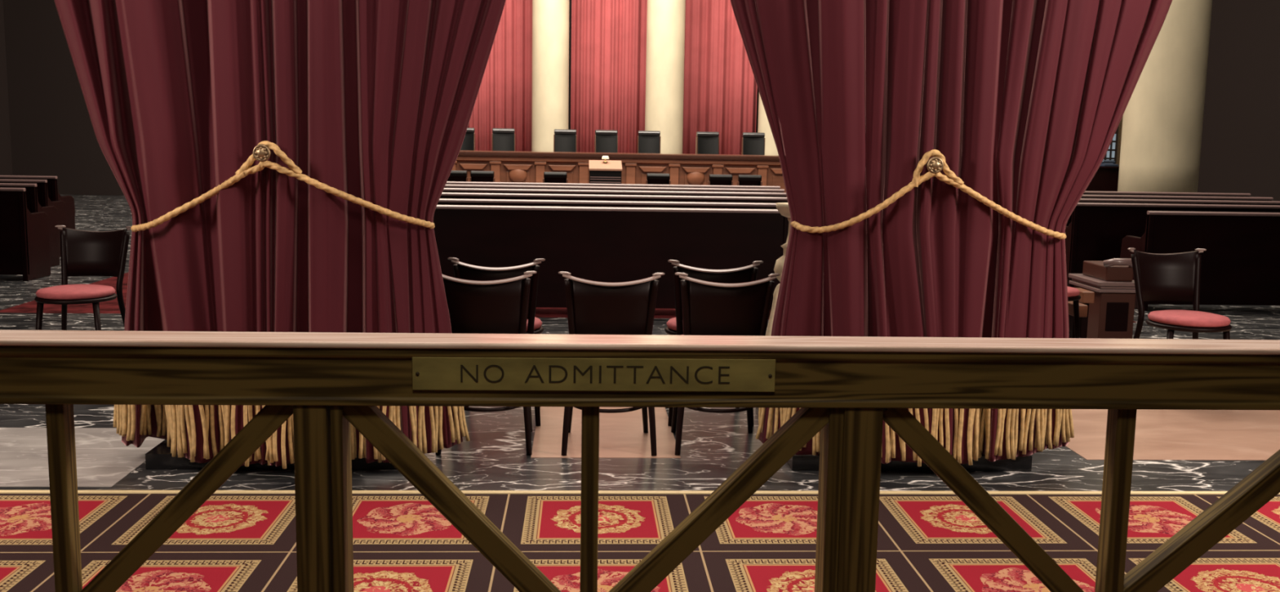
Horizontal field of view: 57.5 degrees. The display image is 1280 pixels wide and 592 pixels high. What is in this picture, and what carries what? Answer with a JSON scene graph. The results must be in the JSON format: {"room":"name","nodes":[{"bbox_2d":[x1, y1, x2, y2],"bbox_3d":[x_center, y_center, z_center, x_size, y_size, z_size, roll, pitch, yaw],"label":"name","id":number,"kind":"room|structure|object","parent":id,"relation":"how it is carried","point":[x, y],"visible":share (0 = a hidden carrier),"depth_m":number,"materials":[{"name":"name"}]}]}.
{"room":"courtroom","nodes":[
{"label":"courtroom","id":0,"kind":"room"},
{"bbox_2d":[0,0,12,175],"bbox_3d":[-13.643,-5.275,11.231,0.200,10.000,31.000,1,8,-3],"label":"wall","id":1,"kind":"structure","parent":0,"point":[6,163],"depth_m":26.26,"materials":[{"name":"black paint"}]},
{"bbox_2d":[3,0,759,195],"bbox_3d":[-1.311,-7.189,26.896,26.000,10.000,0.300,1,8,-3],"label":"wall","id":2,"kind":"structure","parent":0,"point":[52,133],"depth_m":26.54,"materials":[{"name":"black paint"}]},
{"bbox_2d":[0,194,1279,491],"bbox_3d":[-0.837,-0.662,16.450,26.000,0.120,23.180,1,8,-3],"label":"floor","id":3,"kind":"structure","parent":0,"point":[713,446],"depth_m":5.68,"materials":[{"name":"grey stone"}]},
{"bbox_2d":[0,187,50,280],"bbox_3d":[-7.609,-0.651,11.655,3.120,0.920,0.542,1,8,-3],"label":"pew","id":4,"kind":"object","parent":3,"relation":"on","point":[24,247],"visible":1,"depth_m":11.51,"materials":[{"name":"brown wood"}]},
{"bbox_2d":[0,182,59,266],"bbox_3d":[-7.976,-0.782,12.579,3.120,0.920,0.542,1,8,-3],"label":"pew","id":5,"kind":"object","parent":3,"relation":"on","point":[33,205],"visible":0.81,"depth_m":12.70,"materials":[{"name":"brown wood"}]},
{"bbox_2d":[0,178,66,257],"bbox_3d":[-8.362,-0.920,13.551,3.120,0.920,0.542,1,8,-3],"label":"pew","id":6,"kind":"object","parent":3,"relation":"on","point":[43,199],"visible":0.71,"depth_m":13.35,"materials":[{"name":"brown wood"}]},
{"bbox_2d":[0,175,75,229],"bbox_3d":[-8.781,-1.071,14.621,3.120,0.920,0.542,1,8,-3],"label":"pew","id":7,"kind":"object","parent":3,"relation":"on","point":[52,187],"visible":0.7,"depth_m":14.42,"materials":[{"name":"brown wood"}]},
{"bbox_2d":[34,225,131,330],"bbox_3d":[-3.514,0.017,7.351,0.495,0.885,0.639,1,8,-3],"label":"wooden chair","id":8,"kind":"object","parent":3,"relation":"on","point":[82,252],"visible":0.68,"depth_m":7.52,"materials":[{"name":"black paint"}]},
{"bbox_2d":[35,284,115,299],"bbox_3d":[-3.509,-0.032,7.257,0.448,0.056,0.448,1,8,-3],"label":"seat cushion","id":9,"kind":"object","parent":8,"relation":"on","point":[63,291],"depth_m":7.13,"materials":[{"name":"red fabric"}]},
{"bbox_2d":[145,439,396,469],"bbox_3d":[-1.634,-0.983,5.580,1.150,3.400,1.150,1,8,-3],"label":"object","id":10,"kind":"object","parent":3,"relation":"on","point":[160,457],"depth_m":5.22,"materials":[{"name":"black stone"}]},
{"bbox_3d":[-0.248,-2.901,5.378,26.000,0.500,1.350,1,8,-3],"label":"trim","id":11,"kind":"structure","parent":10,"relation":"on","visible":0},
{"bbox_2d":[53,0,506,468],"bbox_3d":[-1.643,-0.918,5.022,2.671,3.289,0.660,1,8,2],"label":"curtain","id":12,"kind":"object","parent":11,"relation":"hanging from","point":[373,101],"depth_m":4.99,"materials":[{"name":"red fabric"}]},
{"bbox_2d":[130,141,435,231],"bbox_3d":[-1.571,-0.458,4.998,1.340,0.411,0.415,1,8,-3],"label":"tieback","id":13,"kind":"object","parent":12,"relation":"attached to","point":[294,171],"visible":0.94,"depth_m":4.88,"materials":[{"name":"gold fabric"}]},
{"bbox_2d":[730,0,1172,466],"bbox_3d":[1.531,-0.899,5.264,2.898,3.288,0.709,0,8,-5],"label":"curtain","id":14,"kind":"object","parent":11,"relation":"hanging from","point":[1024,101],"depth_m":5.15,"materials":[{"name":"red fabric"}]},
{"bbox_2d":[791,149,1066,239],"bbox_3d":[1.329,-0.448,5.191,1.268,0.405,0.372,1,8,0],"label":"tieback","id":15,"kind":"object","parent":14,"relation":"attached to","point":[953,180],"visible":0.94,"depth_m":5.06,"materials":[{"name":"gold fabric"}]},
{"bbox_2d":[435,271,536,454],"bbox_3d":[-0.745,0.288,5.684,0.495,0.885,0.639,1,8,-3],"label":"wooden chair","id":16,"kind":"object","parent":3,"relation":"on","point":[496,306],"visible":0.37,"depth_m":5.41,"materials":[{"name":"black paint"}]},
{"bbox_2d":[448,257,545,426],"bbox_3d":[-0.751,0.213,6.239,0.495,0.885,0.639,1,8,-3],"label":"wooden chair","id":17,"kind":"object","parent":3,"relation":"on","point":[462,270],"visible":0.34,"depth_m":5.94,"materials":[{"name":"black paint"}]},
{"bbox_2d":[525,316,542,331],"bbox_3d":[-0.754,0.141,6.317,0.448,0.056,0.448,1,8,-3],"label":"seat cushion","id":18,"kind":"object","parent":17,"relation":"on","point":[537,325],"depth_m":6.25,"materials":[{"name":"red fabric"}]},
{"bbox_2d":[0,272,1137,322],"bbox_3d":[-0.784,-0.578,15.392,9.600,0.002,11.300,1,8,-3],"label":"carpet","id":19,"kind":"object","parent":3,"relation":"on","point":[112,306],"visible":0.02,"depth_m":9.98,"materials":[{"name":"red carpet"}]},
{"bbox_2d":[447,170,468,182],"bbox_3d":[-2.813,-1.453,17.977,0.378,0.973,0.708,1,8,-3],"label":"leather chair","id":20,"kind":"object","parent":19,"relation":"on","point":[455,175],"visible":0.21,"depth_m":17.59,"materials":[{"name":"black leather"}]},
{"bbox_2d":[469,170,495,182],"bbox_3d":[-2.408,-1.449,17.998,0.378,0.973,0.708,1,8,-3],"label":"leather chair","id":21,"kind":"object","parent":19,"relation":"on","point":[475,175],"visible":0.32,"depth_m":17.61,"materials":[{"name":"black leather"}]},
{"bbox_2d":[542,171,568,182],"bbox_3d":[-1.306,-1.438,18.054,0.378,0.973,0.708,1,8,-3],"label":"leather chair","id":22,"kind":"object","parent":19,"relation":"on","point":[549,176],"visible":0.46,"depth_m":17.67,"materials":[{"name":"black leather"}]},
{"bbox_2d":[588,160,622,183],"bbox_3d":[-0.557,-1.581,18.576,0.562,1.140,0.550,1,8,-3],"label":"lectern","id":23,"kind":"object","parent":19,"relation":"on","point":[600,172],"visible":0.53,"depth_m":18.31,"materials":[{"name":"brown wood"}]},
{"bbox_2d":[601,155,608,162],"bbox_3d":[-0.551,-2.179,18.571,0.114,0.100,0.080,1,8,-3],"label":"desk lamp","id":24,"kind":"object","parent":23,"relation":"on","point":[605,157],"visible":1,"depth_m":18.53,"materials":[{"name":"white glass"}]},
{"bbox_2d":[436,198,777,208],"bbox_3d":[-0.740,-0.463,11.103,4.258,0.920,0.542,1,8,-3],"label":"pew","id":25,"kind":"object","parent":19,"relation":"on","point":[442,201],"visible":0.06,"depth_m":10.81,"materials":[{"name":"brown wood"}]},
{"bbox_2d":[433,204,788,309],"bbox_3d":[-0.692,-0.330,10.126,3.920,0.920,0.542,1,8,-3],"label":"pew","id":26,"kind":"object","parent":19,"relation":"on","point":[592,243],"visible":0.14,"depth_m":9.88,"materials":[{"name":"brown wood"}]},
{"bbox_2d":[445,181,780,189],"bbox_3d":[-0.942,-1.010,15.126,5.445,0.920,0.542,1,8,-3],"label":"pew","id":27,"kind":"object","parent":19,"relation":"on","point":[447,182],"visible":0.18,"depth_m":14.84,"materials":[{"name":"brown wood"}]},
{"bbox_2d":[440,192,787,203],"bbox_3d":[-0.799,-0.621,12.267,4.646,0.920,0.542,1,8,-3],"label":"pew","id":28,"kind":"object","parent":19,"relation":"on","point":[444,195],"visible":0.09,"depth_m":11.98,"materials":[{"name":"brown wood"}]},
{"bbox_2d":[444,184,784,192],"bbox_3d":[-0.897,-0.890,14.239,5.246,0.920,0.542,1,8,-3],"label":"pew","id":29,"kind":"object","parent":19,"relation":"on","point":[467,186],"visible":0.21,"depth_m":13.95,"materials":[{"name":"brown wood"}]},
{"bbox_2d":[442,187,786,197],"bbox_3d":[-0.850,-0.761,13.292,4.979,0.920,0.542,1,8,-3],"label":"pew","id":30,"kind":"object","parent":19,"relation":"on","point":[446,189],"visible":0.14,"depth_m":13.00,"materials":[{"name":"brown wood"}]},
{"bbox_2d":[645,173,671,184],"bbox_3d":[0.258,-1.424,18.135,0.378,0.973,0.708,1,8,-3],"label":"leather chair","id":31,"kind":"object","parent":19,"relation":"on","point":[651,178],"visible":0.36,"depth_m":17.75,"materials":[{"name":"black leather"}]},
{"bbox_2d":[707,173,733,185],"bbox_3d":[1.214,-1.414,18.184,0.378,0.973,0.708,1,8,-3],"label":"leather chair","id":32,"kind":"object","parent":19,"relation":"on","point":[714,180],"visible":0.39,"depth_m":17.80,"materials":[{"name":"black leather"}]},
{"bbox_2d":[737,174,762,186],"bbox_3d":[1.661,-1.410,18.206,0.378,0.973,0.708,1,8,-3],"label":"leather chair","id":33,"kind":"object","parent":19,"relation":"on","point":[743,180],"visible":0.39,"depth_m":17.82,"materials":[{"name":"black leather"}]},
{"bbox_2d":[558,271,664,455],"bbox_3d":[-0.150,0.295,5.705,0.495,0.885,0.639,1,8,-3],"label":"wooden chair","id":34,"kind":"object","parent":3,"relation":"on","point":[593,307],"visible":0.51,"depth_m":5.43,"materials":[{"name":"black paint"}]},
{"bbox_2d":[451,150,786,197],"bbox_3d":[-0.726,-2.131,22.353,10.000,1.212,1.210,1,8,-3],"label":"bench","id":35,"kind":"object","parent":3,"relation":"on","point":[523,166],"visible":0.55,"depth_m":21.82,"materials":[{"name":"brown wood"}]},
{"bbox_2d":[664,259,763,426],"bbox_3d":[0.372,0.223,6.307,0.495,0.885,0.639,1,8,-3],"label":"wooden chair","id":36,"kind":"object","parent":3,"relation":"on","point":[748,273],"visible":0.3,"depth_m":6.01,"materials":[{"name":"black paint"}]},
{"bbox_2d":[666,317,676,330],"bbox_3d":[0.369,0.150,6.385,0.448,0.056,0.448,1,8,-3],"label":"seat cushion","id":37,"kind":"object","parent":36,"relation":"on","point":[671,324],"depth_m":6.32,"materials":[{"name":"red fabric"}]},
{"bbox_2d":[671,272,780,455],"bbox_3d":[0.392,0.299,5.742,0.495,0.885,0.639,1,8,-3],"label":"wooden chair","id":38,"kind":"object","parent":3,"relation":"on","point":[708,308],"visible":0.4,"depth_m":5.47,"materials":[{"name":"black paint"}]},
{"bbox_2d":[765,202,791,335],"bbox_3d":[0.857,0.005,7.035,0.460,1.126,0.486,1,8,-3],"label":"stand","id":39,"kind":"object","parent":3,"relation":"on","point":[783,208],"visible":0.12,"depth_m":6.96,"materials":[{"name":"beige stone"}]},
{"bbox_2d":[775,202,790,217],"bbox_3d":[0.913,-0.505,6.949,0.210,0.090,0.210,1,8,-3],"label":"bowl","id":40,"kind":"object","parent":39,"relation":"on","point":[783,208],"depth_m":6.89,"materials":[{"name":"beige stone"}]},
{"bbox_2d":[755,407,1032,471],"bbox_3d":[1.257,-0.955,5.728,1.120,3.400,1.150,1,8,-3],"label":"column base","id":41,"kind":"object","parent":3,"relation":"on","point":[797,462],"depth_m":5.39,"materials":[{"name":"black stone"}]},
{"bbox_2d":[1066,286,1080,337],"bbox_3d":[2.823,0.004,8.222,0.495,0.885,0.639,1,8,-3],"label":"wooden chair","id":42,"kind":"object","parent":3,"relation":"on","point":[1073,295],"visible":0.05,"depth_m":8.02,"materials":[{"name":"black paint"}]},
{"bbox_2d":[1066,286,1079,297],"bbox_3d":[2.829,-0.045,8.128,0.448,0.056,0.448,1,8,-3],"label":"seat cushion","id":43,"kind":"object","parent":42,"relation":"on","point":[1072,291],"depth_m":7.98,"materials":[{"name":"red fabric"}]},
{"bbox_2d":[1067,301,1088,337],"bbox_3d":[3.078,0.244,8.296,0.090,0.396,0.250,1,8,-3],"label":"wooden step","id":44,"kind":"structure","parent":3,"relation":"on","point":[1082,308],"depth_m":8.22,"materials":[{"name":"brown wood"}]},
{"bbox_2d":[1074,287,1094,337],"bbox_3d":[3.282,0.171,8.700,0.090,0.438,0.250,1,8,-3],"label":"wooden step","id":45,"kind":"structure","parent":3,"relation":"on","point":[1087,296],"depth_m":8.61,"materials":[{"name":"brown wood"}]},
{"bbox_2d":[1068,257,1135,338],"bbox_3d":[3.627,0.008,9.124,0.341,0.660,0.571,1,8,-3],"label":"pedestal","id":46,"kind":"object","parent":3,"relation":"on","point":[1111,313],"visible":0.82,"depth_m":8.89,"materials":[{"name":"brown wood"}]},
{"bbox_2d":[1085,166,1119,191],"bbox_3d":[6.823,-1.393,17.885,0.946,1.194,0.680,1,8,-3],"label":"desk","id":47,"kind":"object","parent":3,"relation":"on","point":[1106,178],"visible":0.11,"depth_m":17.54,"materials":[{"name":"brown wood"}]},
{"bbox_2d":[1099,160,1118,166],"bbox_3d":[7.120,-2.013,17.714,0.221,0.090,0.200,1,8,-3],"label":"telephone","id":48,"kind":"object","parent":47,"relation":"on","point":[1102,164],"visible":0.84,"depth_m":17.71,"materials":[{"name":"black plastic"}]},
{"bbox_2d":[1117,0,1212,192],"bbox_3d":[7.431,-4.889,16.177,1.464,8.600,1.464,1,8,-3],"label":"marble column","id":49,"kind":"structure","parent":3,"relation":"on","point":[1162,119],"depth_m":16.04,"materials":[{"name":"beige stone"}]},
{"bbox_2d":[1083,191,1250,196],"bbox_3d":[6.609,-0.924,15.411,2.620,0.920,0.542,1,8,-3],"label":"pew","id":50,"kind":"object","parent":3,"relation":"on","point":[1097,193],"visible":0.17,"depth_m":15.10,"materials":[{"name":"brown wood"}]},
{"bbox_2d":[1065,202,1279,287],"bbox_3d":[5.739,-0.523,12.340,2.620,0.920,0.542,1,8,-3],"label":"pew","id":51,"kind":"object","parent":3,"relation":"on","point":[1096,231],"visible":0.34,"depth_m":12.03,"materials":[{"name":"brown wood"}]},
{"bbox_2d":[1066,198,1279,226],"bbox_3d":[6.012,-0.648,13.297,2.620,0.920,0.542,1,8,-3],"label":"pew","id":52,"kind":"object","parent":3,"relation":"on","point":[1082,200],"visible":0.04,"depth_m":12.98,"materials":[{"name":"brown wood"}]},
{"bbox_2d":[1080,194,1273,200],"bbox_3d":[6.299,-0.780,14.304,2.620,0.920,0.542,1,8,-3],"label":"pew","id":53,"kind":"object","parent":3,"relation":"on","point":[1084,196],"visible":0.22,"depth_m":13.99,"materials":[{"name":"brown wood"}]},
{"bbox_2d":[1128,247,1231,339],"bbox_3d":[3.246,0.176,7.003,0.495,0.885,0.639,1,8,-3],"label":"wooden chair","id":54,"kind":"object","parent":3,"relation":"on","point":[1175,277],"visible":0.69,"depth_m":7.17,"materials":[{"name":"black paint"}]},
{"bbox_2d":[1147,309,1231,327],"bbox_3d":[3.251,0.127,6.909,0.448,0.056,0.448,1,8,-3],"label":"seat cushion","id":55,"kind":"object","parent":54,"relation":"on","point":[1171,317],"depth_m":6.79,"materials":[{"name":"red fabric"}]},
{"bbox_2d":[1120,210,1279,311],"bbox_3d":[5.925,-0.341,11.010,2.620,0.920,0.542,1,8,-3],"label":"pew","id":56,"kind":"object","parent":3,"relation":"on","point":[1240,264],"visible":0.7,"depth_m":10.72,"materials":[{"name":"brown wood"}]},
{"bbox_2d":[1197,0,1279,200],"bbox_3d":[12.521,-5.025,12.573,0.200,10.000,31.000,1,8,-3],"label":"wall","id":57,"kind":"structure","parent":0,"point":[1240,147],"depth_m":22.98,"materials":[{"name":"black paint"}]},
{"bbox_3d":[-0.071,1.425,1.110,26.000,0.116,7.820,1,8,-3],"label":"floor","id":58,"kind":"structure","parent":0,"visible":0},
{"bbox_2d":[0,493,1279,591],"bbox_3d":[-0.173,1.083,3.180,12.000,0.004,3.620,1,8,-3],"label":"carpet","id":59,"kind":"object","parent":58,"relation":"on","point":[232,542],"visible":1,"depth_m":4.34,"materials":[{"name":"red carpet"}]},
{"bbox_2d":[0,329,1279,591],"bbox_3d":[0.173,0.636,2.368,3.300,1.110,0.116,1,8,-3],"label":"railing","id":60,"kind":"object","parent":59,"relation":"on","point":[844,388],"visible":1,"depth_m":2.27,"materials":[{"name":"brown wood"}]},
{"bbox_2d":[0,489,1279,494],"bbox_3d":[-0.263,0.840,4.967,12.000,0.016,0.032,1,8,-3],"label":"trim","id":61,"kind":"structure","parent":59,"relation":"on","point":[131,491],"depth_m":4.95,"materials":[{"name":"gold metal"}]},
{"bbox_3d":[-0.772,-2.065,25.194,13.000,0.320,4.500,1,8,-3],"label":"floor","id":62,"kind":"structure","parent":0,"visible":0},
{"bbox_2d":[460,127,475,150],"bbox_3d":[-3.563,-2.687,23.277,0.535,1.334,0.708,1,8,-3],"label":"leather chair","id":63,"kind":"object","parent":62,"relation":"on","point":[468,143],"visible":0.18,"depth_m":23.44,"materials":[{"name":"black leather"}]},
{"bbox_2d":[467,0,532,151],"bbox_3d":[-3.163,-6.670,25.440,1.752,8.700,0.189,1,8,-1],"label":"drape","id":64,"kind":"object","parent":62,"relation":"on","point":[504,100],"visible":0.31,"depth_m":25.71,"materials":[{"name":"red fabric"}]},
{"bbox_2d":[491,128,515,151],"bbox_3d":[-2.730,-2.679,23.317,0.535,1.334,0.708,0,8,-9],"label":"leather chair","id":65,"kind":"object","parent":62,"relation":"on","point":[502,139],"visible":0.39,"depth_m":23.48,"materials":[{"name":"black leather"}]},
{"bbox_2d":[531,0,568,151],"bbox_3d":[-1.875,-6.172,24.530,1.095,8.600,1.095,1,8,-3],"label":"marble column","id":66,"kind":"structure","parent":62,"relation":"on","point":[550,18],"depth_m":24.42,"materials":[{"name":"beige stone"}]},
{"bbox_2d":[553,128,577,151],"bbox_3d":[-1.513,-2.667,23.381,0.535,1.334,0.708,0,8,-4],"label":"leather chair","id":67,"kind":"object","parent":62,"relation":"on","point":[564,140],"visible":0.38,"depth_m":23.54,"materials":[{"name":"black leather"}]},
{"bbox_2d":[594,129,617,152],"bbox_3d":[-0.663,-2.659,23.424,0.535,1.334,0.708,0,8,-9],"label":"leather chair","id":68,"kind":"object","parent":62,"relation":"on","point":[605,140],"visible":0.32,"depth_m":23.58,"materials":[{"name":"black leather"}]},
{"bbox_2d":[570,0,647,152],"bbox_3d":[-0.639,-6.643,25.553,1.716,8.700,0.157,1,8,-3],"label":"drape","id":69,"kind":"object","parent":62,"relation":"on","point":[609,37],"visible":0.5,"depth_m":25.78,"materials":[{"name":"red fabric"}]},
{"bbox_2d":[637,130,660,153],"bbox_3d":[0.170,-2.651,23.468,0.535,1.334,0.708,1,8,-1],"label":"leather chair","id":70,"kind":"object","parent":62,"relation":"on","point":[648,141],"visible":0.42,"depth_m":23.62,"materials":[{"name":"black leather"}]},
{"bbox_2d":[644,0,685,153],"bbox_3d":[0.556,-6.149,24.655,1.148,8.600,1.148,1,8,-3],"label":"marble column","id":71,"kind":"structure","parent":62,"relation":"on","point":[665,19],"depth_m":24.52,"materials":[{"name":"beige stone"}]},
{"bbox_2d":[695,131,719,154],"bbox_3d":[1.393,-2.639,23.529,0.535,1.334,0.708,0,8,-8],"label":"leather chair","id":72,"kind":"object","parent":62,"relation":"on","point":[706,142],"visible":0.37,"depth_m":23.69,"materials":[{"name":"black leather"}]},
{"bbox_2d":[682,0,757,154],"bbox_3d":[1.830,-6.624,25.711,1.652,8.700,0.206,1,8,-3],"label":"drape","id":73,"kind":"object","parent":62,"relation":"on","point":[721,87],"visible":0.52,"depth_m":25.92,"materials":[{"name":"red fabric"}]},
{"bbox_2d":[741,132,764,155],"bbox_3d":[2.301,-2.631,23.578,0.535,1.334,0.708,1,8,-2],"label":"leather chair","id":74,"kind":"object","parent":62,"relation":"on","point":[752,143],"visible":0.36,"depth_m":23.73,"materials":[{"name":"black leather"}]},
{"bbox_2d":[757,93,778,155],"bbox_3d":[2.994,-6.125,24.780,1.159,8.600,1.159,1,8,-3],"label":"marble column","id":75,"kind":"structure","parent":62,"relation":"on","point":[763,126],"depth_m":24.83,"materials":[{"name":"beige stone"}]},
{"bbox_3d":[8.468,-4.971,19.148,1.000,8.000,0.600,1,8,-3],"label":"wall","id":76,"kind":"structure","parent":0,"visible":0},
{"bbox_2d":[1102,115,1123,166],"bbox_3d":[7.606,-4.539,18.962,0.732,4.835,0.100,1,8,-3],"label":"window","id":77,"kind":"structure","parent":76,"relation":"in","point":[1113,153],"depth_m":19.25,"materials":[{"name":"brown metal"}]},
{"bbox_2d":[1103,124,1119,164],"bbox_3d":[7.601,-4.556,18.960,0.622,4.800,0.027,1,8,-3],"label":"grille","id":78,"kind":"object","parent":77,"relation":"attached to","point":[1113,153],"depth_m":19.25,"materials":[{"name":"black"}]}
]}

